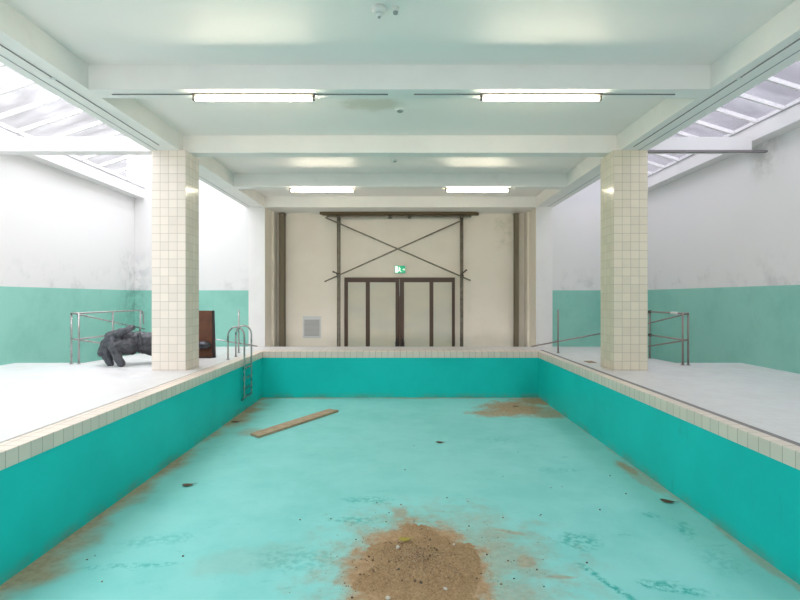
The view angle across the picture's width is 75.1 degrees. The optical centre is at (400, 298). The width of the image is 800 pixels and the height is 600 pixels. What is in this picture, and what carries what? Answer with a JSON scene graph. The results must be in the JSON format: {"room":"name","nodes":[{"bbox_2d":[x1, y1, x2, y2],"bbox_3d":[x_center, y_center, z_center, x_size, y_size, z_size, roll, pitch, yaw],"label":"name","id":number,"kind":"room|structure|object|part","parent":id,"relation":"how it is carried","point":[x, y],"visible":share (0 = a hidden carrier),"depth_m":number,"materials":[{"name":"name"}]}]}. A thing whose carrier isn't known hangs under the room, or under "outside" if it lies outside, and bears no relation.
{"room":"empty indoor swimming pool","nodes":[
{"label":"empty indoor swimming pool","id":0,"kind":"room"},
{"bbox_2d":[0,155,134,364],"bbox_3d":[-9.075,-0.285,7.650,0.250,6.170,19.700,0,0,0],"label":"wall","id":1,"kind":"structure","parent":0,"point":[67,241],"depth_m":13.57,"materials":[{"name":"white paint"}]},
{"bbox_2d":[0,127,143,197],"bbox_3d":[-8.910,-3.535,7.650,0.580,0.330,19.700,0,0,0],"label":"trim","id":2,"kind":"structure","parent":1,"relation":"attached to","point":[65,163],"depth_m":14.27,"materials":[{"name":"white paint"}]},
{"bbox_2d":[0,137,151,154],"bbox_3d":[-7.075,-3.250,11.100,3.750,0.300,0.300,0,0,0],"label":"beam","id":3,"kind":"structure","parent":1,"relation":"attached to","point":[8,145],"depth_m":10.95,"materials":[{"name":"white paint"}]},
{"bbox_2d":[0,358,261,584],"bbox_3d":[-4.000,2.239,6.685,0.200,1.123,16.370,0,0,0],"label":"wall","id":4,"kind":"structure","parent":0,"point":[46,497],"depth_m":6.74,"materials":[{"name":"paint"}]},
{"bbox_2d":[0,350,264,470],"bbox_3d":[-4.019,1.589,6.810,0.262,0.177,16.720,0,0,0],"label":"trim","id":5,"kind":"structure","parent":4,"relation":"on","point":[13,451],"depth_m":6.83,"materials":[{"name":"tile"}]},
{"bbox_2d":[226,325,252,400],"bbox_3d":[-4.025,1.599,13.020,0.480,1.840,0.690,0,0,0],"label":"pool ladder","id":6,"kind":"object","parent":4,"relation":"attached to","point":[237,327],"visible":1,"depth_m":12.71,"materials":[{"name":"silver metal"}]},
{"bbox_3d":[-4.020,1.599,12.720,0.442,1.840,0.042,0,0,0],"label":"grab rail","id":7,"kind":"part","parent":6,"relation":"part of","materials":[{"name":"silver metal"}]},
{"bbox_3d":[-4.020,1.599,13.320,0.442,1.840,0.042,0,0,0],"label":"grab rail","id":8,"kind":"part","parent":6,"relation":"part of","materials":[{"name":"silver metal"}]},
{"bbox_2d":[0,347,272,442],"bbox_3d":[-6.560,1.637,7.650,4.780,0.275,19.700,0,0,0],"label":"floor","id":9,"kind":"structure","parent":0,"point":[33,396],"depth_m":8.95,"materials":[{"name":"tile"}]},
{"bbox_2d":[70,310,144,363],"bbox_3d":[-7.415,1.115,13.429,0.260,1.592,3.248,0,0,0],"label":"ramp railing","id":10,"kind":"object","parent":9,"relation":"on","point":[79,314],"visible":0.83,"depth_m":12.13,"materials":[{"name":"silver metal"}]},
{"bbox_3d":[-7.500,0.920,11.850,0.090,1.160,0.090,0,0,0],"label":"post","id":11,"kind":"part","parent":10,"relation":"part of","materials":[{"name":"silver metal"}]},
{"bbox_3d":[-7.330,0.920,11.850,0.090,1.160,0.090,0,0,0],"label":"post","id":12,"kind":"part","parent":10,"relation":"part of","materials":[{"name":"silver metal"}]},
{"bbox_3d":[-7.400,1.214,13.475,0.038,0.564,3.156,0,0,0],"label":"falling rail","id":13,"kind":"part","parent":10,"relation":"part of","materials":[{"name":"silver metal"}]},
{"bbox_3d":[-7.406,0.930,13.205,0.193,0.042,2.791,0,0,0],"label":"level rail","id":14,"kind":"part","parent":10,"relation":"part of","materials":[{"name":"silver metal"}]},
{"bbox_3d":[-7.406,0.530,13.335,0.193,0.422,3.052,0,0,0],"label":"level rail","id":15,"kind":"part","parent":10,"relation":"part of","materials":[{"name":"silver metal"}]},
{"bbox_3d":[-7.400,0.624,13.475,0.038,0.564,3.156,0,0,0],"label":"falling rail","id":16,"kind":"part","parent":10,"relation":"part of","materials":[{"name":"silver metal"}]},
{"bbox_3d":[-7.330,0.933,13.250,0.090,1.187,0.090,0,0,0],"label":"post","id":17,"kind":"part","parent":10,"relation":"part of","materials":[{"name":"silver metal"}]},
{"bbox_3d":[-7.330,0.950,14.650,0.090,1.219,0.090,0,0,0],"label":"post","id":18,"kind":"part","parent":10,"relation":"part of","materials":[{"name":"silver metal"}]},
{"bbox_2d":[97,325,151,366],"bbox_3d":[-5.829,1.079,11.961,1.998,0.986,0.975,0,0,-23],"label":"sculpture","id":19,"kind":"object","parent":9,"relation":"on","point":[119,342],"visible":0.56,"depth_m":11.52,"materials":[{"name":"grey stone"}]},
{"bbox_2d":[152,150,198,370],"bbox_3d":[-4.797,-0.783,11.113,0.706,4.566,0.706,0,0,0],"label":"tiled column","id":20,"kind":"structure","parent":9,"relation":"on","point":[175,173],"depth_m":10.76,"materials":[{"name":"tile"}]},
{"bbox_2d":[199,311,215,357],"bbox_3d":[-5.265,0.925,13.400,0.970,1.210,0.380,0,0,0],"label":"cabinet","id":21,"kind":"object","parent":9,"relation":"on","point":[207,344],"visible":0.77,"depth_m":13.42,"materials":[{"name":"brown wood"}]},
{"bbox_2d":[215,310,257,352],"bbox_3d":[-5.258,0.950,14.960,2.223,1.239,0.320,0,0,0],"label":"handrail","id":22,"kind":"object","parent":9,"relation":"on","point":[239,340],"visible":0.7,"depth_m":14.86,"materials":[{"name":"silver metal"}]},
{"bbox_3d":[-5.250,1.212,15.100,2.206,0.404,0.040,0,0,0],"label":"rail","id":23,"kind":"part","parent":22,"relation":"part of","materials":[{"name":"silver metal"}]},
{"bbox_3d":[-4.620,0.947,14.850,0.100,1.234,0.100,0,0,0],"label":"post","id":24,"kind":"part","parent":22,"relation":"part of","materials":[{"name":"silver metal"}]},
{"bbox_2d":[127,155,248,353],"bbox_3d":[-7.150,-1.150,17.625,4.100,7.900,0.250,0,0,0],"label":"wall","id":25,"kind":"structure","parent":0,"point":[223,221],"depth_m":17.50,"materials":[{"name":"white paint"}]},
{"bbox_2d":[0,62,151,188],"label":"window","id":26,"kind":"structure","parent":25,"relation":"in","point":[20,131],"depth_m":11.91,"materials":[{"name":"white glass"}]},
{"bbox_3d":[-8.670,-3.745,7.650,0.100,0.110,19.700,0,0,0],"label":"sill rail","id":27,"kind":"part","parent":26,"relation":"part of","materials":[{"name":"white paint"}]},
{"bbox_2d":[265,207,271,346],"bbox_3d":[-4.825,-0.558,18.130,0.550,5.016,1.340,0,0,0],"label":"wall","id":28,"kind":"structure","parent":0,"point":[268,214],"depth_m":17.93,"materials":[{"name":"paint"}]},
{"bbox_2d":[249,207,264,346],"bbox_3d":[-4.826,-0.721,17.454,0.548,4.691,0.012,0,0,0],"label":"column","id":29,"kind":"structure","parent":28,"relation":"attached to","point":[256,214],"depth_m":17.45,"materials":[{"name":"white paint"}]},
{"bbox_2d":[272,211,276,346],"bbox_3d":[-4.510,-0.558,18.575,0.080,5.016,0.450,0,0,0],"label":"trim","id":30,"kind":"structure","parent":28,"relation":"attached to","point":[274,215],"depth_m":18.45,"materials":[{"name":"paint"}]},
{"bbox_2d":[3,0,795,195],"bbox_3d":[0.000,-3.555,8.350,10.300,0.250,21.100,0,0,0],"label":"ceiling","id":31,"kind":"structure","parent":0,"point":[98,32],"depth_m":7.06,"materials":[{"name":"paint"}]},
{"bbox_2d":[0,0,263,206],"bbox_3d":[-4.890,-4.033,7.660,0.620,1.934,19.720,0,0,0],"label":"ceiling beam","id":32,"kind":"structure","parent":31,"relation":"attached to","point":[18,34],"depth_m":7.82,"materials":[{"name":"paint"}]},
{"bbox_2d":[0,44,158,144],"bbox_3d":[-4.830,-3.058,5.450,0.060,0.016,9.900,0,0,0],"label":"ceiling track","id":33,"kind":"object","parent":32,"relation":"attached to","point":[50,77],"visible":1,"depth_m":7.50,"materials":[{"name":"silver metal"}]},
{"bbox_2d":[0,55,249,206],"bbox_3d":[-5.040,-3.063,8.950,0.012,0.006,16.900,0,0,0],"label":"strip","id":34,"kind":"object","parent":32,"relation":"attached to","point":[0,55],"visible":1,"depth_m":8.28,"materials":[{"name":"grey metal"}]},
{"bbox_2d":[372,4,385,18],"bbox_3d":[-0.254,-3.369,6.144,0.176,0.122,0.176,0,0,0],"label":"smoke detector","id":35,"kind":"object","parent":31,"relation":"attached to","point":[378,10],"visible":1,"depth_m":6.10,"materials":[{"name":"white plastic"}]},
{"bbox_2d":[392,6,398,14],"bbox_3d":[-0.059,-3.390,6.144,0.090,0.080,0.090,0,0,0],"label":"ceiling sensor","id":36,"kind":"object","parent":31,"relation":"attached to","point":[395,9],"visible":1,"depth_m":6.12,"materials":[{"name":"white plastic"}]},
{"bbox_2d":[88,65,710,97],"bbox_3d":[-0.015,-3.248,7.800,9.130,0.364,0.340,0,0,0],"label":"ceiling beam","id":37,"kind":"structure","parent":31,"relation":"attached to","point":[397,81],"depth_m":7.63,"materials":[{"name":"paint"}]},
{"bbox_2d":[112,94,191,94],"bbox_3d":[-3.720,-3.057,7.800,1.215,0.018,0.018,0,0,0],"label":"cable conduit","id":38,"kind":"object","parent":37,"relation":"attached to","point":[112,94],"visible":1,"depth_m":7.79,"materials":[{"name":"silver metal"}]},
{"bbox_2d":[192,93,314,100],"bbox_3d":[-2.201,-3.014,7.800,1.832,0.105,0.080,0,0,0],"label":"lamp","id":39,"kind":"object","parent":37,"relation":"attached to","point":[195,96],"visible":1,"depth_m":7.78,"materials":[{"name":"grey plastic"}]},
{"bbox_2d":[315,94,387,94],"bbox_3d":[-0.739,-3.057,7.800,1.102,0.018,0.018,0,0,0],"label":"cable conduit","id":40,"kind":"object","parent":37,"relation":"attached to","point":[315,94],"visible":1,"depth_m":7.79,"materials":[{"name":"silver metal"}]},
{"bbox_2d":[414,94,479,94],"bbox_3d":[0.701,-3.057,7.800,0.998,0.018,0.018,0,0,0],"label":"cable conduit","id":41,"kind":"object","parent":37,"relation":"attached to","point":[414,94],"visible":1,"depth_m":7.79,"materials":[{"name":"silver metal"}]},
{"bbox_2d":[480,93,602,100],"bbox_3d":[2.107,-3.014,7.800,1.825,0.105,0.080,0,0,0],"label":"lamp","id":42,"kind":"object","parent":37,"relation":"attached to","point":[483,96],"visible":1,"depth_m":7.78,"materials":[{"name":"grey plastic"}]},
{"bbox_2d":[603,94,674,94],"bbox_3d":[3.566,-3.057,7.800,1.102,0.018,0.018,0,0,0],"label":"cable conduit","id":43,"kind":"object","parent":37,"relation":"attached to","point":[603,94],"visible":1,"depth_m":7.79,"materials":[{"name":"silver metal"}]},
{"bbox_2d":[183,135,616,156],"bbox_3d":[-0.015,-3.248,11.120,9.130,0.364,0.340,0,0,0],"label":"ceiling beam","id":44,"kind":"structure","parent":31,"relation":"attached to","point":[196,145],"depth_m":10.95,"materials":[{"name":"paint"}]},
{"bbox_2d":[234,173,565,188],"bbox_3d":[-0.015,-3.248,14.440,9.130,0.364,0.340,0,0,0],"label":"ceiling beam","id":45,"kind":"structure","parent":31,"relation":"attached to","point":[241,180],"depth_m":14.27,"materials":[{"name":"paint"}]},
{"bbox_2d":[290,188,354,191],"bbox_3d":[-2.173,-3.014,14.440,1.803,0.105,0.080,0,0,0],"label":"lamp","id":46,"kind":"object","parent":45,"relation":"attached to","point":[291,189],"visible":1,"depth_m":14.42,"materials":[{"name":"grey plastic"}]},
{"bbox_2d":[445,188,509,191],"bbox_3d":[2.138,-3.014,14.440,1.790,0.105,0.080,0,0,0],"label":"lamp","id":47,"kind":"object","parent":45,"relation":"attached to","point":[446,189],"visible":1,"depth_m":14.42,"materials":[{"name":"grey plastic"}]},
{"bbox_2d":[264,196,535,212],"bbox_3d":[-0.015,-3.248,18.150,9.130,0.364,1.300,0,0,0],"label":"ceiling beam","id":48,"kind":"structure","parent":31,"relation":"attached to","point":[278,204],"depth_m":17.50,"materials":[{"name":"paint"}]},
{"bbox_2d":[395,108,404,112],"bbox_3d":[-0.009,-3.402,9.447,0.190,0.055,0.190,0,0,0],"label":"ceiling fitting","id":49,"kind":"object","parent":31,"relation":"attached to","point":[398,110],"visible":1,"depth_m":9.40,"materials":[{"name":"white plastic"}]},
{"bbox_2d":[536,0,799,206],"bbox_3d":[4.840,-3.858,7.660,0.580,1.584,19.720,0,0,0],"label":"ceiling beam","id":50,"kind":"structure","parent":31,"relation":"attached to","point":[783,29],"depth_m":7.75,"materials":[{"name":"paint"}]},
{"bbox_2d":[548,50,799,206],"bbox_3d":[4.930,-3.063,8.950,0.012,0.006,16.900,0,0,0],"label":"strip","id":51,"kind":"object","parent":50,"relation":"attached to","point":[798,50],"visible":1,"depth_m":8.11,"materials":[{"name":"grey metal"}]},
{"bbox_2d":[648,137,751,153],"bbox_3d":[6.265,-3.260,11.100,2.270,0.280,0.300,0,0,0],"label":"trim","id":52,"kind":"structure","parent":50,"relation":"attached to","point":[672,143],"depth_m":10.95,"materials":[{"name":"white paint"}]},
{"bbox_2d":[648,150,767,152],"bbox_3d":[6.425,-3.096,10.970,2.590,0.043,0.080,0,0,0],"label":"trim","id":53,"kind":"structure","parent":50,"relation":"attached to","point":[649,151],"depth_m":10.93,"materials":[{"name":"silver metal"}]},
{"bbox_2d":[633,38,799,146],"bbox_3d":[4.710,-3.058,5.500,0.060,0.016,10.000,0,0,0],"label":"ceiling track","id":54,"kind":"object","parent":50,"relation":"attached to","point":[741,77],"visible":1,"depth_m":7.40,"materials":[{"name":"silver metal"}]},
{"bbox_2d":[0,398,799,599],"bbox_3d":[0.000,2.900,6.685,8.200,0.200,16.370,0,0,0],"label":"floor","id":55,"kind":"structure","parent":0,"point":[238,530],"depth_m":6.61,"materials":[{"name":"paint"}]},
{"bbox_2d":[250,409,337,437],"bbox_3d":[-2.311,2.772,11.664,0.300,0.052,2.730,0,0,29],"label":"wooden plank","id":56,"kind":"object","parent":55,"relation":"on","point":[270,430],"visible":1,"depth_m":11.41,"materials":[{"name":"brown wood"}]},
{"bbox_2d":[289,508,543,599],"bbox_3d":[0.338,2.739,5.684,2.841,0.127,3.172,0,0,0],"label":"grit","id":57,"kind":"object","parent":55,"relation":"on","point":[416,556],"visible":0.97,"depth_m":5.48,"materials":[{"name":"brown gravel"}]},
{"bbox_2d":[351,523,482,599],"bbox_3d":[0.209,2.747,5.394,1.405,0.130,2.229,0,0,7],"label":"heap","id":58,"kind":"object","parent":55,"relation":"on","point":[462,582],"visible":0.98,"depth_m":5.25,"materials":[{"name":"brown soil"}]},
{"bbox_2d":[399,537,412,540],"bbox_3d":[0.058,2.745,5.931,0.158,0.030,0.098,0,0,-35],"label":"fallen leaf","id":59,"kind":"object","parent":58,"relation":"on","point":[400,538],"visible":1,"depth_m":5.93,"materials":[{"name":"yellow plant"}]},
{"bbox_2d":[660,499,674,502],"bbox_3d":[3.683,2.781,7.118,0.245,0.031,0.105,0,0,29],"label":"fallen leaf","id":60,"kind":"object","parent":55,"relation":"on","point":[664,500],"visible":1,"depth_m":7.14,"materials":[{"name":"brown plant"}]},
{"bbox_2d":[267,347,532,349],"bbox_3d":[-0.015,1.659,16.355,8.310,0.173,2.290,0,0,0],"label":"floor","id":61,"kind":"structure","parent":0,"point":[273,348],"depth_m":16.62,"materials":[{"name":"tile"}]},
{"bbox_2d":[277,213,523,346],"bbox_3d":[0.000,-0.750,18.925,10.200,5.700,0.250,0,0,0],"label":"wall","id":62,"kind":"structure","parent":0,"point":[311,238],"depth_m":18.80,"materials":[{"name":"paint"}]},
{"bbox_2d":[303,316,320,337],"bbox_3d":[-3.200,1.043,18.785,0.651,0.784,0.030,0,0,0],"label":"air vent","id":63,"kind":"object","parent":62,"relation":"in","point":[311,324],"visible":1,"depth_m":18.77,"materials":[{"name":"silver metal"}]},
{"bbox_2d":[344,277,454,346],"bbox_3d":[-0.033,0.601,18.720,3.977,2.698,0.140,0,0,0],"label":"door","id":64,"kind":"structure","parent":62,"relation":"in","point":[378,311],"depth_m":18.73,"materials":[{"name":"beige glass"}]},
{"bbox_2d":[347,281,365,346],"bbox_3d":[-1.573,0.656,18.745,0.680,2.548,0.050,0,0,0],"label":"window pane","id":65,"kind":"object","parent":64,"relation":"attached to","point":[356,290],"depth_m":18.73,"materials":[{"name":"glass"}]},
{"bbox_3d":[-0.641,0.606,18.742,0.924,2.368,0.015,0,0,0],"label":"glass pane","id":66,"kind":"part","parent":64,"relation":"part of","materials":[{"name":"beige glass"}]},
{"bbox_3d":[0.586,0.606,18.742,0.915,2.368,0.015,0,0,0],"label":"glass pane","id":67,"kind":"part","parent":64,"relation":"part of","materials":[{"name":"beige glass"}]},
{"bbox_2d":[433,281,451,346],"bbox_3d":[1.511,0.656,18.745,0.716,2.548,0.050,0,0,0],"label":"glass pane","id":68,"kind":"object","parent":64,"relation":"attached to","point":[442,290],"depth_m":18.73,"materials":[{"name":"glass"}]},
{"bbox_2d":[341,276,457,346],"bbox_3d":[-0.036,0.576,18.785,4.194,2.748,0.030,0,0,0],"label":"trim","id":69,"kind":"structure","parent":62,"relation":"attached to","point":[342,277],"depth_m":18.77,"materials":[{"name":"paint"}]},
{"bbox_2d":[394,265,405,272],"bbox_3d":[-0.018,-1.039,18.758,0.405,0.286,0.084,0,0,0],"label":"exit sign","id":70,"kind":"object","parent":62,"relation":"attached to","point":[397,268],"visible":1,"depth_m":18.72,"materials":[{"name":"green plastic"}]},
{"bbox_3d":[-0.018,-1.039,18.726,0.375,0.266,0.008,0,0,0],"label":"sign panel","id":71,"kind":"part","parent":70,"relation":"part of","materials":[{"name":"green plastic"}]},
{"bbox_2d":[262,358,538,397],"bbox_3d":[0.000,2.239,14.770,7.800,1.123,0.200,0,0,0],"label":"wall","id":72,"kind":"structure","parent":0,"point":[281,377],"depth_m":14.67,"materials":[{"name":"paint"}]},
{"bbox_2d":[263,350,537,357],"bbox_3d":[0.000,1.589,14.914,7.776,0.177,0.512,0,0,0],"label":"trim","id":73,"kind":"structure","parent":72,"relation":"on","point":[267,353],"depth_m":14.66,"materials":[{"name":"tile"}]},
{"bbox_2d":[529,207,535,346],"bbox_3d":[4.825,-0.558,18.130,0.550,5.016,1.340,0,0,0],"label":"wall","id":74,"kind":"structure","parent":0,"point":[532,214],"depth_m":17.93,"materials":[{"name":"paint"}]},
{"bbox_2d":[524,211,528,346],"bbox_3d":[4.510,-0.558,18.575,0.080,5.016,0.450,0,0,0],"label":"trim","id":75,"kind":"structure","parent":74,"relation":"attached to","point":[526,215],"depth_m":18.45,"materials":[{"name":"paint"}]},
{"bbox_2d":[536,207,551,346],"bbox_3d":[4.826,-0.721,17.454,0.548,4.691,0.012,0,0,0],"label":"trim","id":76,"kind":"structure","parent":74,"relation":"attached to","point":[543,214],"depth_m":17.45,"materials":[{"name":"white paint"}]},
{"bbox_2d":[552,179,600,346],"bbox_3d":[6.635,-1.000,17.625,3.070,7.600,0.250,0,0,0],"label":"wall","id":77,"kind":"structure","parent":0,"point":[576,221],"depth_m":17.50,"materials":[{"name":"white paint"}]},
{"bbox_2d":[527,347,799,442],"bbox_3d":[6.030,1.637,7.650,3.780,0.275,19.700,0,0,0],"label":"floor","id":78,"kind":"structure","parent":0,"point":[767,399],"depth_m":8.95,"materials":[{"name":"tile"}]},
{"bbox_2d":[531,310,600,352],"bbox_3d":[5.033,0.950,14.960,2.474,1.239,0.320,0,0,0],"label":"handrail","id":79,"kind":"object","parent":78,"relation":"on","point":[557,340],"visible":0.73,"depth_m":15.08,"materials":[{"name":"silver metal"}]},
{"bbox_3d":[4.500,0.947,14.850,0.100,1.234,0.100,0,0,0],"label":"post","id":80,"kind":"part","parent":79,"relation":"part of","materials":[{"name":"silver metal"}]},
{"bbox_3d":[5.025,1.170,15.100,2.457,0.499,0.040,0,0,0],"label":"rail","id":81,"kind":"part","parent":79,"relation":"part of","materials":[{"name":"silver metal"}]},
{"bbox_2d":[601,150,647,370],"bbox_3d":[4.763,-0.783,11.113,0.706,4.566,0.706,0,0,0],"label":"tiled column","id":82,"kind":"structure","parent":78,"relation":"on","point":[624,173],"depth_m":10.76,"materials":[{"name":"tile"}]},
{"bbox_2d":[648,310,689,364],"bbox_3d":[6.390,1.103,13.239,0.210,1.607,3.248,0,0,0],"label":"railing","id":83,"kind":"object","parent":78,"relation":"on","point":[682,340],"visible":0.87,"depth_m":12.00,"materials":[{"name":"silver metal"}]},
{"bbox_3d":[6.330,0.933,13.200,0.090,1.186,0.090,0,0,0],"label":"post","id":84,"kind":"part","parent":83,"relation":"part of","materials":[{"name":"silver metal"}]},
{"bbox_3d":[6.400,1.214,13.285,0.038,0.564,3.156,0,0,0],"label":"falling rail","id":85,"kind":"part","parent":83,"relation":"part of","materials":[{"name":"silver metal"}]},
{"bbox_3d":[6.400,0.624,13.285,0.038,0.564,3.156,0,0,0],"label":"falling rail","id":86,"kind":"part","parent":83,"relation":"part of","materials":[{"name":"silver metal"}]},
{"bbox_3d":[6.381,0.530,12.515,0.144,0.422,1.792,0,0,0],"label":"level rail","id":87,"kind":"part","parent":83,"relation":"part of","materials":[{"name":"silver metal"}]},
{"bbox_3d":[6.381,0.930,12.385,0.144,0.042,1.531,0,0,0],"label":"level rail","id":88,"kind":"part","parent":83,"relation":"part of","materials":[{"name":"silver metal"}]},
{"bbox_3d":[6.330,0.920,11.660,0.090,1.160,0.090,0,0,0],"label":"post","id":89,"kind":"part","parent":83,"relation":"part of","materials":[{"name":"silver metal"}]},
{"bbox_3d":[6.450,0.920,11.660,0.090,1.160,0.090,0,0,0],"label":"post","id":90,"kind":"part","parent":83,"relation":"part of","materials":[{"name":"silver metal"}]},
{"bbox_2d":[539,358,799,584],"bbox_3d":[4.000,2.239,6.685,0.200,1.123,16.370,0,0,0],"label":"wall","id":91,"kind":"structure","parent":0,"point":[753,496],"depth_m":6.80,"materials":[{"name":"paint"}]},
{"bbox_2d":[536,350,799,469],"bbox_3d":[3.969,1.589,6.810,0.162,0.177,16.720,0,0,0],"label":"trim","id":92,"kind":"structure","parent":91,"relation":"on","point":[785,452],"depth_m":6.83,"materials":[{"name":"tile"}]},
{"bbox_2d":[541,350,799,445],"bbox_3d":[4.095,1.552,6.810,0.090,0.097,16.720,0,0,0],"label":"trim","id":93,"kind":"structure","parent":91,"relation":"attached to","point":[673,398],"depth_m":7.09,"materials":[{"name":"silver metal"}]},
{"bbox_2d":[648,127,799,373],"bbox_3d":[8.045,-0.300,7.650,0.250,6.200,19.700,0,0,0],"label":"wall","id":94,"kind":"structure","parent":0,"point":[724,235],"depth_m":12.40,"materials":[{"name":"white paint"}]},
{"bbox_2d":[648,103,799,191],"bbox_3d":[7.885,-3.565,7.650,0.570,0.330,19.700,0,0,0],"label":"trim","id":95,"kind":"structure","parent":94,"relation":"on","point":[787,120],"depth_m":11.61,"materials":[{"name":"white paint"}]},
{"bbox_2d":[648,60,799,176],"bbox_3d":[6.409,-4.154,7.650,2.582,0.867,19.700,0,0,0],"label":"window frame","id":96,"kind":"structure","parent":95,"relation":"on","point":[779,108],"depth_m":11.05,"materials":[{"name":"white metal"}]},
{"bbox_3d":[7.650,-3.775,7.650,0.100,0.110,19.700,0,0,0],"label":"sill rail","id":97,"kind":"part","parent":96,"relation":"part of","materials":[{"name":"white metal"}]},
{"bbox_3d":[0.000,2.025,18.200,9.200,0.150,1.400,0,0,0],"label":"niche","id":98,"kind":"object","parent":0,"visible":0},
{"bbox_2d":[278,213,285,346],"bbox_3d":[-4.240,-0.540,18.665,0.230,4.980,0.250,0,0,0],"label":"steel post","id":99,"kind":"object","parent":98,"relation":"on","point":[282,216],"visible":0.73,"depth_m":18.56,"materials":[{"name":"brown metal"}]},
{"bbox_2d":[320,212,478,346],"bbox_3d":[-0.036,-0.578,18.492,5.657,5.056,0.356,0,0,0],"label":"frame","id":100,"kind":"object","parent":98,"relation":"on","point":[338,215],"visible":0.91,"depth_m":18.47,"materials":[{"name":"metal"}]},
{"bbox_2d":[513,213,518,346],"bbox_3d":[4.150,-0.540,18.665,0.180,4.980,0.250,0,0,0],"label":"steel post","id":101,"kind":"object","parent":98,"relation":"on","point":[515,215],"visible":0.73,"depth_m":18.56,"materials":[{"name":"brown metal"}]}
]}

